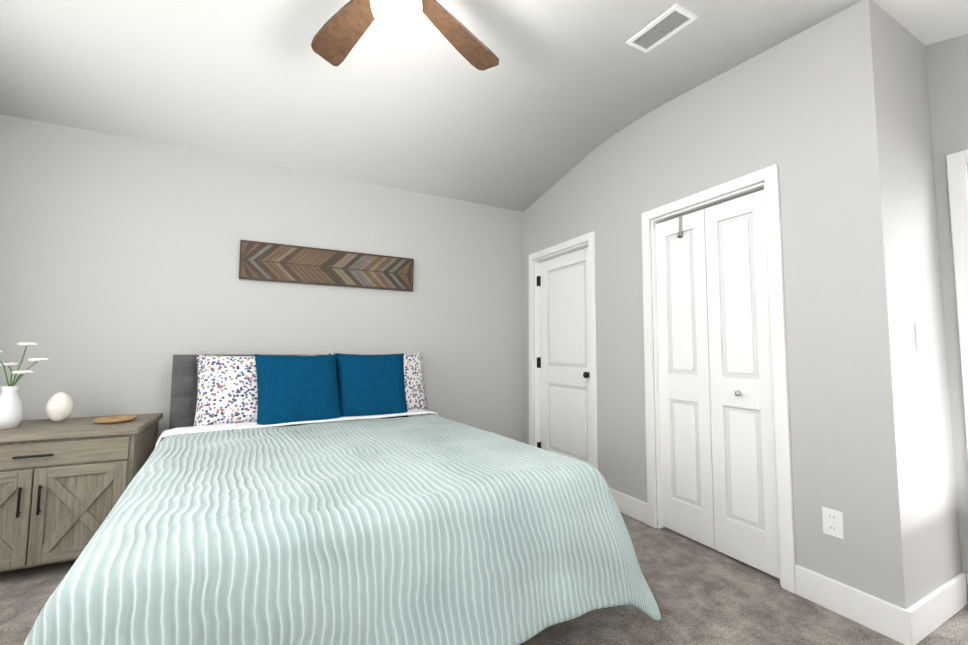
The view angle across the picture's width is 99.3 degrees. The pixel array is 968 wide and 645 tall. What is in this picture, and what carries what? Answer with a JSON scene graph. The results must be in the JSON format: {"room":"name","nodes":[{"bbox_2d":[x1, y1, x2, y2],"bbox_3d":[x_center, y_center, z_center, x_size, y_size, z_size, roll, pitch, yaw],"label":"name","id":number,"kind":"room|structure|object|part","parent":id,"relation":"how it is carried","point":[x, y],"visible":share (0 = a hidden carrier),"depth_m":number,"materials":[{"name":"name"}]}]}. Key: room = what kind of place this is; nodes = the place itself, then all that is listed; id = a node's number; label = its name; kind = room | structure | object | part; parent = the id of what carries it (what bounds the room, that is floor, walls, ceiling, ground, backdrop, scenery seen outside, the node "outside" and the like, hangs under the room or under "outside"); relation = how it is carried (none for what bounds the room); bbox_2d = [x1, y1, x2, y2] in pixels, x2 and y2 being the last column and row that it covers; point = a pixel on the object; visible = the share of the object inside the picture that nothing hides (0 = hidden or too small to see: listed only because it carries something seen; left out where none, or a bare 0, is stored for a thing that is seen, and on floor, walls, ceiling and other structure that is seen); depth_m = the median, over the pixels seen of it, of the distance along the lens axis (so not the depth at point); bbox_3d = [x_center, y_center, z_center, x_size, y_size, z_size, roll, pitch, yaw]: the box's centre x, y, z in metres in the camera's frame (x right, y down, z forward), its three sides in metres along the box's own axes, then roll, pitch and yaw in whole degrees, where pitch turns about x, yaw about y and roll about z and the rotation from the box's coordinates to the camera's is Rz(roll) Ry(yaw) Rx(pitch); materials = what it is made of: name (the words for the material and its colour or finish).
{"room":"bedroom","nodes":[
{"label":"bedroom","id":0,"kind":"room"},
{"bbox_2d":[0,114,522,441],"bbox_3d":[-1.406,-0.013,3.326,4.240,2.750,0.120,2,-4,-27],"label":"wall","id":1,"kind":"structure","parent":0,"point":[121,283],"depth_m":2.98,"materials":[{"name":"grey paint"}]},
{"bbox_2d":[239,240,413,291],"bbox_3d":[-1.225,-0.446,3.358,1.330,0.290,0.032,2,-4,-27],"label":"art panel","id":2,"kind":"object","parent":1,"relation":"attached to","point":[265,261],"visible":0.98,"depth_m":3.31,"materials":[{"name":"brown wood"}]},
{"bbox_2d":[0,0,861,211],"bbox_3d":[-0.191,-1.482,1.755,4.860,0.362,4.190,2,-4,-27],"label":"ceiling","id":3,"kind":"structure","parent":0,"point":[563,88],"depth_m":2.43,"materials":[{"name":"white paint"}]},
{"bbox_2d":[311,0,498,70],"bbox_3d":[-0.331,-1.314,1.565,0.858,0.407,0.858,1,-4,-4],"label":"fan","id":4,"kind":"object","parent":3,"relation":"hanging from","point":[339,34],"visible":1,"depth_m":1.76,"materials":[{"name":"brown wood"}]},
{"bbox_2d":[626,4,696,52],"bbox_3d":[0.879,-1.459,2.052,0.150,0.012,0.300,2,1,-27],"label":"ceiling vent","id":5,"kind":"object","parent":3,"relation":"in","point":[669,22],"visible":0.98,"depth_m":2.03,"materials":[{"name":"white plastic"}]},
{"bbox_2d":[0,512,967,644],"bbox_3d":[-0.257,1.281,1.542,4.750,0.060,4.190,2,-4,-27],"label":"floor","id":6,"kind":"structure","parent":0,"point":[703,594],"depth_m":1.81,"materials":[{"name":"carpet"}]},
{"bbox_2d":[0,413,162,571],"bbox_3d":[-2.341,0.925,2.246,0.800,0.720,0.584,2,-4,-27],"label":"nightstand","id":7,"kind":"object","parent":6,"relation":"on","point":[64,484],"visible":0.69,"depth_m":2.07,"materials":[{"name":"brown wood"}]},
{"bbox_2d":[0,342,48,428],"bbox_3d":[-2.508,0.331,2.201,0.233,0.455,0.190,2,-4,-27],"label":"vase","id":8,"kind":"object","parent":7,"relation":"on","point":[11,410],"visible":1,"depth_m":2.17,"materials":[{"name":"white ceramic"},{"name":"white petal"},{"name":"green stem"}]},
{"bbox_3d":[-2.214,0.794,2.008,0.140,0.289,0.030,2,-4,-27],"label":"handle","id":9,"kind":"part","parent":7,"relation":"part of","materials":[{"name":"black metal"}]},
{"bbox_2d":[45,392,73,421],"bbox_3d":[-2.432,0.483,2.357,0.116,0.173,0.116,2,-4,-27],"label":"orb","id":10,"kind":"object","parent":7,"relation":"on","point":[59,407],"visible":1,"depth_m":2.33,"materials":[{"name":"white ceramic"}]},
{"bbox_2d":[94,416,135,423],"bbox_3d":[-2.117,0.560,2.358,0.184,0.023,0.184,2,-4,-27],"label":"wooden dish","id":11,"kind":"object","parent":7,"relation":"on","point":[112,419],"visible":1,"depth_m":2.35,"materials":[{"name":"brown wood"}]},
{"bbox_2d":[24,353,660,644],"bbox_3d":[-0.726,0.727,2.127,1.984,1.118,2.380,3,-5,-32],"label":"bed","id":12,"kind":"object","parent":6,"relation":"on","point":[340,499],"visible":1,"depth_m":1.34,"materials":[{"name":"teal fabric"}]},
{"bbox_2d":[523,0,917,608],"bbox_3d":[1.092,-0.121,2.982,0.120,2.950,2.790,2,-4,-27],"label":"wall","id":13,"kind":"structure","parent":0,"point":[805,110],"depth_m":1.95,"materials":[{"name":"grey paint"}]},
{"bbox_2d":[537,247,590,464],"bbox_3d":[0.713,0.381,3.656,0.106,2.010,0.776,2,-4,-27],"label":"bedroom door","id":14,"kind":"structure","parent":13,"relation":"in","point":[563,362],"depth_m":3.67,"materials":[{"name":"white painted wood"},{"name":"dark bronze"}]},
{"bbox_2d":[609,488,647,524],"bbox_3d":[0.980,1.286,2.937,0.016,0.135,0.481,2,-4,-27],"label":"baseboard","id":15,"kind":"structure","parent":13,"relation":"attached to","point":[635,508],"depth_m":2.84,"materials":[{"name":"white wood"}]},
{"bbox_2d":[656,189,779,578],"bbox_3d":[1.323,0.304,2.420,0.070,1.997,0.708,2,-4,-27],"label":"bifold closet door","id":16,"kind":"structure","parent":13,"relation":"in","point":[718,474],"depth_m":2.37,"materials":[{"name":"white wood"}]},
{"bbox_3d":[1.317,-0.140,2.433,0.040,1.108,0.366,2,-4,-27],"label":"door closet knob","id":17,"kind":"part","parent":16,"relation":"part of","materials":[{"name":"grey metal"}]},
{"bbox_2d":[822,507,843,539],"bbox_3d":[1.562,0.897,1.841,0.010,0.115,0.075,2,-4,-27],"label":"outlet","id":18,"kind":"object","parent":13,"relation":"attached to","point":[833,525],"visible":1,"depth_m":1.84,"materials":[{"name":"white plastic"}]},
{"bbox_2d":[795,565,896,640],"bbox_3d":[1.572,1.211,1.793,0.020,0.135,0.373,2,-4,-27],"label":"baseboard","id":19,"kind":"structure","parent":13,"relation":"attached to","point":[876,614],"depth_m":1.77,"materials":[{"name":"white wood"}]},
{"bbox_2d":[873,0,967,44],"bbox_3d":[2.305,-1.312,1.391,0.740,0.435,1.280,2,-4,-27],"label":"ceiling soffit","id":20,"kind":"structure","parent":0,"point":[926,22],"depth_m":1.88,"materials":[{"name":"white paint"}]},
{"bbox_2d":[881,8,961,600],"bbox_3d":[3.512,-0.074,2.721,3.950,2.850,0.120,2,-4,-27],"label":"wall","id":21,"kind":"structure","parent":0,"point":[933,492],"depth_m":1.87,"materials":[{"name":"grey paint"}]},
{"bbox_2d":[914,323,924,348],"bbox_3d":[1.944,0.061,1.831,0.075,0.115,0.010,2,-4,-27],"label":"light switch","id":22,"kind":"object","parent":21,"relation":"attached to","point":[919,335],"visible":0.98,"depth_m":1.82,"materials":[{"name":"white plastic"}]},
{"bbox_2d":[893,573,967,644],"bbox_3d":[1.941,1.211,1.749,0.636,0.135,0.020,2,-4,-27],"label":"baseboard","id":23,"kind":"structure","parent":21,"relation":"attached to","point":[920,620],"depth_m":1.70,"materials":[{"name":"white wood"}]},
{"bbox_2d":[925,34,967,600],"bbox_3d":[2.745,-0.188,1.122,0.120,2.850,2.030,2,-4,-27],"label":"wall","id":24,"kind":"structure","parent":0,"point":[947,68],"depth_m":1.98,"materials":[{"name":"grey paint"}]}
]}

